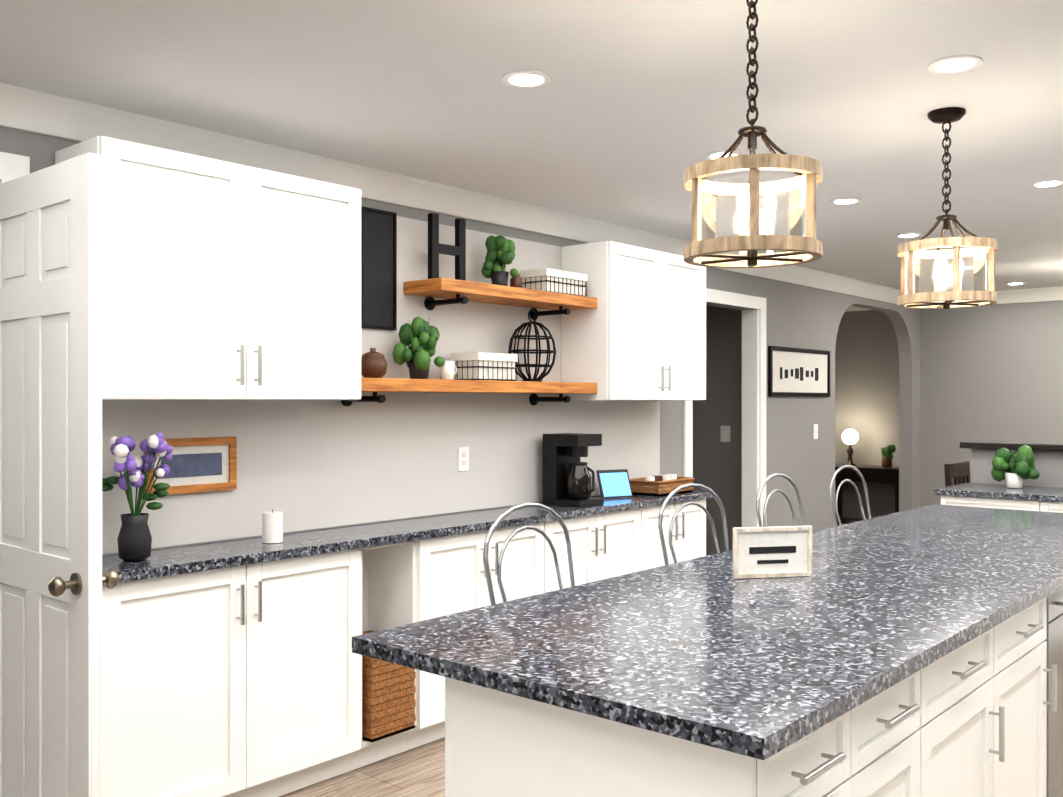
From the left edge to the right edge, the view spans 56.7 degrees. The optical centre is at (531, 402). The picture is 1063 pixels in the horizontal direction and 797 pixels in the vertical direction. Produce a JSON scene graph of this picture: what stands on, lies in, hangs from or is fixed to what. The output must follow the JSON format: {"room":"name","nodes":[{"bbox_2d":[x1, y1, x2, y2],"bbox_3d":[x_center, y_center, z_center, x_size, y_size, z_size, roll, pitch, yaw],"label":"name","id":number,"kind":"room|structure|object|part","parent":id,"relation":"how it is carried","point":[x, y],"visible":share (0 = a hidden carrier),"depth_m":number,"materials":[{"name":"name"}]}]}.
{"room":"kitchen","nodes":[
{"label":"kitchen","id":0,"kind":"room"},
{"bbox_2d":[279,737,444,796],"bbox_3d":[1.487,1.482,3.503,4.280,0.060,11.920,0,0,41],"label":"floor","id":1,"kind":"structure","parent":0,"point":[419,771],"depth_m":3.79,"materials":[{"name":"brown wood"}]},
{"bbox_2d":[102,548,370,796],"bbox_3d":[-1.111,1.007,3.549,0.325,0.890,1.048,0,0,41],"label":"base cabinet","id":2,"kind":"object","parent":1,"relation":"on","point":[231,668],"depth_m":3.40,"materials":[{"name":"white wood"}]},
{"bbox_2d":[102,491,712,587],"bbox_3d":[-0.261,0.543,4.507,0.355,0.035,3.630,0,0,41],"label":"countertop","id":3,"kind":"structure","parent":2,"relation":"on","point":[182,560],"depth_m":3.83,"materials":[{"name":"grey stone"}]},
{"bbox_2d":[102,432,172,560],"bbox_3d":[-1.315,0.312,3.294,0.245,0.426,0.249,0,0,41],"label":"vase","id":4,"kind":"object","parent":3,"relation":"on","point":[134,539],"visible":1,"depth_m":3.26,"materials":[{"name":"black ceramic"}]},
{"bbox_2d":[262,509,282,542],"bbox_3d":[-0.973,0.464,3.701,0.076,0.122,0.074,0,0,41],"label":"candle","id":5,"kind":"object","parent":3,"relation":"on","point":[272,526],"visible":1,"depth_m":3.67,"materials":[{"name":"wax"}]},
{"bbox_2d":[543,433,602,506],"bbox_3d":[0.219,0.343,5.050,0.257,0.360,0.200,0,0,41],"label":"coffee maker","id":6,"kind":"object","parent":3,"relation":"on","point":[566,478],"visible":1,"depth_m":5.00,"materials":[{"name":"black plastic"}]},
{"bbox_2d":[596,469,632,498],"bbox_3d":[0.449,0.448,5.429,0.200,0.150,0.102,0,0,-29],"label":"tablet","id":7,"kind":"object","parent":3,"relation":"on","point":[615,483],"visible":0.96,"depth_m":5.40,"materials":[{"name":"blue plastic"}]},
{"bbox_2d":[630,477,693,495],"bbox_3d":[0.742,0.480,5.682,0.238,0.084,0.378,0,0,41],"label":"tray","id":8,"kind":"object","parent":3,"relation":"on","point":[637,486],"visible":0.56,"depth_m":5.55,"materials":[{"name":"brown wicker"}]},
{"bbox_2d":[644,475,658,491],"bbox_3d":[0.670,0.466,5.599,0.060,0.086,0.057,0,0,41],"label":"contents","id":9,"kind":"object","parent":8,"relation":"in","point":[655,477],"depth_m":5.59,"materials":[{"name":"white ceramic"}]},
{"bbox_2d":[659,474,666,486],"bbox_3d":[0.722,0.466,5.659,0.060,0.086,0.057,0,0,41],"label":"contents","id":10,"kind":"object","parent":8,"relation":"in","point":[662,477],"depth_m":5.69,"materials":[{"name":"white ceramic"}]},
{"bbox_2d":[667,474,676,485],"bbox_3d":[0.798,0.465,5.746,0.060,0.086,0.127,0,0,41],"label":"contents","id":11,"kind":"object","parent":8,"relation":"in","point":[669,476],"depth_m":5.74,"materials":[{"name":"white ceramic"}]},
{"bbox_2d":[371,520,558,754],"bbox_3d":[-0.307,1.006,4.478,0.325,0.890,0.882,0,0,41],"label":"base cabinet","id":12,"kind":"object","parent":1,"relation":"on","point":[420,580],"depth_m":4.19,"materials":[{"name":"white wood"}]},
{"bbox_2d":[362,630,415,741],"bbox_3d":[-0.656,1.150,4.022,0.298,0.356,0.242,0,0,41],"label":"basket","id":13,"kind":"object","parent":12,"relation":"in","point":[388,699],"visible":0.35,"depth_m":3.90,"materials":[{"name":"wicker"}]},
{"bbox_2d":[483,503,574,604],"bbox_3d":[0.181,0.885,2.941,0.522,1.140,0.522,0,0,37],"label":"metal stool","id":14,"kind":"object","parent":1,"relation":"on","point":[503,515],"visible":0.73,"depth_m":3.05,"materials":[{"name":"silver metal"}]},
{"bbox_2d":[559,508,650,589],"bbox_3d":[0.202,1.005,5.065,0.325,0.890,0.927,0,0,41],"label":"base cabinet","id":15,"kind":"object","parent":1,"relation":"on","point":[614,544],"depth_m":5.04,"materials":[{"name":"white wood"}]},
{"bbox_2d":[651,500,705,567],"bbox_3d":[0.662,1.005,5.597,0.325,0.890,0.733,0,0,41],"label":"base cabinet","id":16,"kind":"object","parent":1,"relation":"on","point":[689,527],"depth_m":5.55,"materials":[{"name":"white wood"}]},
{"bbox_2d":[658,483,729,564],"bbox_3d":[0.796,0.884,3.652,0.522,1.140,0.522,0,0,44],"label":"metal stool","id":17,"kind":"object","parent":1,"relation":"on","point":[681,507],"visible":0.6,"depth_m":3.79,"materials":[{"name":"silver metal"}]},
{"bbox_2d":[445,584,1062,796],"bbox_3d":[1.323,1.007,3.222,0.769,0.890,3.710,0,0,41],"label":"kitchen island","id":18,"kind":"object","parent":1,"relation":"on","point":[982,717],"depth_m":2.03,"materials":[{"name":"white wood"}]},
{"bbox_2d":[352,504,1062,763],"bbox_3d":[1.217,0.545,3.313,1.020,0.034,3.780,0,0,41],"label":"island countertop","id":19,"kind":"structure","parent":18,"relation":"on","point":[690,651],"depth_m":2.29,"materials":[{"name":"grey stone"}]},
{"bbox_2d":[733,526,811,578],"bbox_3d":[0.726,0.451,2.964,0.250,0.150,0.015,0,0,-11],"label":"frame","id":20,"kind":"object","parent":19,"relation":"on","point":[746,565],"visible":1,"depth_m":2.96,"materials":[{"name":"white wood"}]},
{"bbox_2d":[749,546,795,563],"bbox_3d":[0.726,0.460,2.964,0.150,0.051,0.001,0,0,-11],"label":"lettering","id":21,"kind":"object","parent":20,"relation":"attached to","point":[776,549],"visible":1,"depth_m":2.96},
{"bbox_2d":[756,473,804,526],"bbox_3d":[1.280,0.884,4.211,0.539,1.140,0.539,0,0,41],"label":"metal stool","id":22,"kind":"object","parent":1,"relation":"on","point":[769,477],"visible":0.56,"depth_m":4.36,"materials":[{"name":"silver metal"}]},
{"bbox_2d":[829,465,870,525],"bbox_3d":[1.765,0.883,4.771,0.522,1.140,0.522,0,0,41],"label":"metal stool","id":23,"kind":"object","parent":1,"relation":"on","point":[838,470],"visible":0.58,"depth_m":4.90,"materials":[{"name":"silver metal"}]},
{"bbox_2d":[944,461,970,486],"bbox_3d":[3.321,0.948,7.126,0.510,1.000,0.460,0,0,41],"label":"dining chair","id":24,"kind":"object","parent":1,"relation":"on","point":[959,472],"visible":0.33,"depth_m":7.21,"materials":[{"name":"brown wood"}]},
{"bbox_2d":[941,495,1053,511],"bbox_3d":[2.894,1.004,5.972,0.613,0.890,0.600,0,0,41],"label":"base cabinet","id":25,"kind":"object","parent":1,"relation":"on","point":[955,500],"depth_m":5.73,"materials":[{"name":"white wood"}]},
{"bbox_2d":[934,483,1062,502],"bbox_3d":[3.728,0.542,5.233,2.905,0.035,0.625,0,0,41],"label":"countertop","id":26,"kind":"structure","parent":25,"relation":"on","point":[967,490],"depth_m":5.80,"materials":[{"name":"grey stone"}]},
{"bbox_2d":[991,445,1039,487],"bbox_3d":[2.962,0.390,6.025,0.284,0.265,0.216,0,0,41],"label":"potted plant","id":27,"kind":"object","parent":26,"relation":"on","point":[1017,469],"visible":1,"depth_m":5.99,"materials":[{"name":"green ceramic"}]},
{"bbox_2d":[1054,503,1062,512],"bbox_3d":[3.285,1.005,5.633,0.677,0.890,0.600,0,0,41],"label":"base cabinet","id":28,"kind":"object","parent":1,"relation":"on","point":[1058,507],"depth_m":5.53,"materials":[{"name":"white wood"}]},
{"bbox_2d":[0,126,919,555],"bbox_3d":[0.136,0.230,5.333,0.120,2.440,12.920,0,0,41],"label":"wall","id":29,"kind":"structure","parent":0,"point":[802,318],"depth_m":7.36,"materials":[{"name":"grey paint"}]},
{"bbox_2d":[0,152,29,183],"bbox_3d":[-2.316,0.331,2.516,0.176,2.245,1.920,0,0,41],"label":"door frame","id":30,"kind":"structure","parent":29,"relation":"attached to","point":[12,166],"depth_m":3.14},
{"bbox_2d":[0,153,118,796],"bbox_3d":[-1.440,0.387,2.880,0.712,2.108,0.188,0,0,41],"label":"door","id":31,"kind":"structure","parent":29,"relation":"in","point":[52,579],"depth_m":2.78,"materials":[{"name":"white wood"}]},
{"bbox_2d":[55,136,360,399],"bbox_3d":[-1.117,-0.418,3.541,0.325,0.820,1.030,0,0,41],"label":"upper cabinet","id":32,"kind":"object","parent":29,"relation":"attached to","point":[222,280],"depth_m":3.38,"materials":[{"name":"white wood"}]},
{"bbox_2d":[102,216,659,553],"bbox_3d":[-0.400,-0.154,4.620,0.002,1.350,3.600,0,0,41],"label":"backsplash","id":33,"kind":"structure","parent":29,"relation":"attached to","point":[308,464],"depth_m":4.41,"materials":[{"name":"grey paint"}]},
{"bbox_2d":[144,437,236,494],"bbox_3d":[-1.248,0.232,3.621,0.019,0.200,0.360,0,0,41],"label":"photo","id":34,"kind":"object","parent":33,"relation":"attached to","point":[206,464],"visible":0.67,"depth_m":3.64,"materials":[{"name":"brown wood"}]},
{"bbox_2d":[361,206,396,329],"bbox_3d":[-0.668,-0.579,4.296,0.014,0.520,0.200,0,0,41],"label":"chalkboard sign","id":35,"kind":"object","parent":33,"relation":"attached to","point":[378,269],"visible":0.92,"depth_m":4.30,"materials":[{"name":"black metal"}]},
{"bbox_2d":[0,82,900,303],"bbox_3d":[-0.149,-0.935,4.839,0.095,0.110,11.800,0,0,41],"label":"crown molding","id":36,"kind":"structure","parent":29,"relation":"attached to","point":[33,111],"depth_m":4.12,"materials":[{"name":"white wood"}]},
{"bbox_2d":[458,447,468,470],"bbox_3d":[-0.324,0.271,4.700,0.007,0.114,0.070,0,0,41],"label":"electrical outlet","id":37,"kind":"object","parent":29,"relation":"attached to","point":[463,458],"depth_m":4.70,"materials":[{"name":"plastic"}]},
{"bbox_2d":[341,277,596,405],"bbox_3d":[-0.275,-0.261,4.572,0.246,0.557,1.592,0,0,41],"label":"floating shelf","id":38,"kind":"object","parent":29,"relation":"attached to","point":[452,291],"depth_m":4.40,"materials":[{"name":"brown wood"}]},
{"bbox_2d":[361,348,386,377],"bbox_3d":[-0.663,-0.163,4.120,0.120,0.125,0.117,0,0,41],"label":"decorative jar","id":39,"kind":"object","parent":38,"relation":"on","point":[373,363],"visible":0.83,"depth_m":4.08,"materials":[{"name":"ceramic"}]},
{"bbox_3d":[-0.494,-0.239,4.306,0.164,0.276,0.196,0,0,41],"label":"plant shelf","id":40,"kind":"part","parent":38,"relation":"part of","materials":[{"name":"green plant"}]},
{"bbox_2d":[428,213,465,280],"bbox_3d":[-0.383,-0.691,4.465,0.030,0.300,0.210,0,0,41],"label":"decorative piece","id":41,"kind":"object","parent":38,"relation":"on","point":[436,248],"visible":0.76,"depth_m":4.44,"materials":[{"name":"black metal"}]},
{"bbox_2d":[440,361,456,379],"bbox_3d":[-0.372,-0.144,4.470,0.070,0.085,0.100,0,0,41],"label":"mug","id":42,"kind":"object","parent":38,"relation":"on","point":[447,370],"visible":0.77,"depth_m":4.43,"materials":[{"name":"white ceramic"}]},
{"bbox_2d":[451,352,517,380],"bbox_3d":[-0.220,-0.164,4.623,0.178,0.126,0.268,0,0,41],"label":"wire basket","id":43,"kind":"object","parent":38,"relation":"on","point":[485,366],"visible":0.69,"depth_m":4.54,"materials":[{"name":"black metal"}]},
{"bbox_2d":[481,235,517,285],"bbox_3d":[-0.154,-0.669,4.698,0.167,0.254,0.156,0,0,41],"label":"potted plant","id":44,"kind":"object","parent":38,"relation":"on","point":[500,254],"visible":0.96,"depth_m":4.67,"materials":[{"name":"green plant"}]},
{"bbox_2d":[510,274,521,287],"bbox_3d":[-0.075,-0.584,4.814,0.060,0.085,0.057,0,0,41],"label":"decorative jar","id":45,"kind":"object","parent":38,"relation":"on","point":[516,281],"visible":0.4,"depth_m":4.79,"materials":[{"name":"brown ceramic"}]},
{"bbox_2d":[508,309,555,381],"bbox_3d":[0.005,-0.282,4.891,0.212,0.362,0.280,0,0,41],"label":"orb","id":46,"kind":"object","parent":38,"relation":"on","point":[544,373],"visible":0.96,"depth_m":4.86,"materials":[{"name":"black metal"}]},
{"bbox_2d":[519,268,586,295],"bbox_3d":[0.113,-0.600,5.008,0.178,0.116,0.328,0,0,41],"label":"wire basket","id":47,"kind":"object","parent":38,"relation":"on","point":[556,281],"visible":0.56,"depth_m":4.91,"materials":[{"name":"white fabric"}]},
{"bbox_2d":[561,241,705,399],"bbox_3d":[0.591,-0.420,5.514,0.325,0.820,0.950,0,0,41],"label":"upper cabinet","id":48,"kind":"object","parent":29,"relation":"attached to","point":[644,338],"depth_m":5.25,"materials":[{"name":"white wood"}]},
{"bbox_2d":[683,288,765,526],"bbox_3d":[1.308,0.356,6.581,0.017,2.185,1.070,0,0,41],"label":"door frame","id":49,"kind":"structure","parent":29,"relation":"attached to","point":[753,321],"depth_m":6.93,"materials":[{"name":"white wood"}]},
{"bbox_2d":[768,346,829,396],"bbox_3d":[2.024,-0.222,7.402,0.019,0.360,1.000,0,0,41],"label":"wall sign","id":50,"kind":"object","parent":29,"relation":"attached to","point":[789,359],"visible":0.96,"depth_m":7.36,"materials":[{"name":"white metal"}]},
{"bbox_2d":[780,367,817,380],"bbox_3d":[2.012,-0.213,7.388,0.001,0.102,0.642,0,0,41],"label":"wall sign","id":51,"kind":"object","parent":50,"relation":"attached to","point":[801,373],"visible":1,"depth_m":7.40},
{"bbox_2d":[813,424,817,438],"bbox_3d":[2.197,0.227,7.610,0.009,0.114,0.070,0,0,41],"label":"switch plate","id":52,"kind":"object","parent":29,"relation":"attached to","point":[815,426],"depth_m":7.60,"materials":[{"name":"plastic"}]},
{"bbox_2d":[0,0,1062,311],"bbox_3d":[0.673,-1.020,4.867,7.300,0.060,12.920,0,0,41],"label":"ceiling","id":53,"kind":"structure","parent":0,"point":[630,112],"depth_m":3.16,"materials":[{"name":"white paint"}]},
{"bbox_2d":[502,70,550,87],"bbox_3d":[-0.015,-0.984,3.003,0.148,0.007,0.148,0,0,14],"label":"recessed light","id":54,"kind":"object","parent":53,"relation":"in","point":[522,78],"depth_m":2.99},
{"bbox_2d":[705,150,742,159],"bbox_3d":[0.768,-0.985,3.938,0.148,0.007,0.148,0,0,-40],"label":"recessed light","id":55,"kind":"object","parent":53,"relation":"in","point":[712,155],"depth_m":3.91,"materials":[{"name":"white plastic"}]},
{"bbox_2d":[684,0,822,267],"bbox_3d":[0.511,-0.651,2.282,0.314,0.669,0.314,0,0,41],"label":"pendant lantern","id":56,"kind":"object","parent":53,"relation":"hanging from","point":[801,243],"visible":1,"depth_m":2.25,"materials":[{"name":"beige wood"}]},
{"bbox_2d":[830,197,861,204],"bbox_3d":[1.540,-0.986,4.830,0.148,0.007,0.148,0,0,14],"label":"recessed light","id":57,"kind":"object","parent":53,"relation":"in","point":[848,200],"depth_m":4.82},
{"bbox_2d":[895,233,921,237],"bbox_3d":[2.228,-0.987,5.823,0.148,0.007,0.148,0,0,32],"label":"recessed light","id":58,"kind":"object","parent":53,"relation":"in","point":[902,235],"depth_m":5.81,"materials":[{"name":"white plastic"}]},
{"bbox_2d":[897,107,996,308],"bbox_3d":[1.413,-0.652,3.354,0.314,0.669,0.314,0,0,41],"label":"pendant lantern","id":59,"kind":"object","parent":53,"relation":"hanging from","point":[911,253],"visible":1,"depth_m":3.32,"materials":[{"name":"beige wood"}]},
{"bbox_2d":[927,55,982,73],"bbox_3d":[1.235,-0.983,2.873,0.148,0.007,0.148,0,0,-4],"label":"recessed light","id":60,"kind":"object","parent":53,"relation":"in","point":[944,65],"depth_m":2.86,"materials":[{"name":"white plastic"}]},
{"bbox_2d":[1006,282,1025,284],"bbox_3d":[4.040,-0.989,8.222,0.148,0.007,0.148,0,0,32],"label":"recessed light","id":61,"kind":"object","parent":53,"relation":"in","point":[1012,283],"depth_m":8.19,"materials":[{"name":"white plastic"}]},
{"bbox_2d":[1029,179,1062,187],"bbox_3d":[2.327,-0.985,4.440,0.148,0.007,0.148,0,0,-4],"label":"recessed light","id":62,"kind":"object","parent":53,"relation":"in","point":[1050,182],"depth_m":4.42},
{"bbox_2d":[693,305,741,555],"bbox_3d":[0.638,0.227,8.205,2.880,2.440,0.120,0,0,41],"label":"wall","id":63,"kind":"structure","parent":0,"point":[717,465],"depth_m":7.44,"materials":[{"name":"grey paint"}]},
{"bbox_2d":[721,426,729,441],"bbox_3d":[1.458,0.238,7.410,0.080,0.120,0.008,0,0,41],"label":"light switch","id":64,"kind":"object","parent":63,"relation":"attached to","point":[725,433],"visible":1,"depth_m":7.41,"materials":[{"name":"white plastic"}]},
{"bbox_2d":[835,310,898,518],"bbox_3d":[3.191,0.223,11.154,2.880,2.440,0.120,0,0,41],"label":"wall","id":65,"kind":"structure","parent":0,"point":[866,379],"depth_m":10.68,"materials":[{"name":"grey paint"}]},
{"bbox_2d":[920,300,1062,506],"bbox_3d":[5.341,0.227,7.969,4.300,2.440,0.120,0,0,41],"label":"wall","id":66,"kind":"structure","parent":0,"point":[993,372],"depth_m":8.95,"materials":[{"name":"grey paint"}]},
{"bbox_2d":[995,286,1062,303],"bbox_3d":[5.233,-0.938,7.919,3.960,0.110,0.095,0,0,41],"label":"crown molding","id":67,"kind":"structure","parent":66,"relation":"attached to","point":[1047,293],"depth_m":8.64,"materials":[{"name":"white wood"}]},
{"bbox_2d":[972,449,1062,487],"bbox_3d":[4.043,0.230,5.476,3.000,2.440,0.150,0,0,41],"label":"wall","id":68,"kind":"structure","parent":0,"point":[1048,465],"depth_m":6.15,"materials":[{"name":"white paint"}]},
{"bbox_2d":[960,441,1062,450],"bbox_3d":[3.642,0.279,5.823,2.060,0.040,0.250,0,0,41],"label":"trim","id":69,"kind":"structure","parent":68,"relation":"attached to","point":[1012,445],"depth_m":6.22,"materials":[{"name":"wood"}]},
{"bbox_3d":[1.477,1.476,9.068,3.020,0.060,5.520,0,0,41],"label":"floor","id":70,"kind":"structure","parent":0,"visible":0},
{"bbox_2d":[835,464,898,525],"bbox_3d":[3.573,1.064,10.473,0.850,0.760,0.390,0,0,41],"label":"console table","id":71,"kind":"object","parent":70,"relation":"on","point":[878,474],"visible":0.25,"depth_m":10.32,"materials":[{"name":"brown wood"}]},
{"bbox_2d":[842,429,857,465],"bbox_3d":[3.429,0.485,10.604,0.170,0.395,0.166,0,0,41],"label":"light","id":72,"kind":"object","parent":71,"relation":"on","point":[850,437],"visible":1,"depth_m":10.56,"materials":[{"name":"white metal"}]},
{"bbox_2d":[880,444,895,467],"bbox_3d":[3.735,0.555,10.337,0.169,0.257,0.149,0,0,41],"label":"potted plant","id":73,"kind":"object","parent":71,"relation":"on","point":[887,452],"visible":1,"depth_m":10.30,"materials":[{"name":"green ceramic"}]}
]}

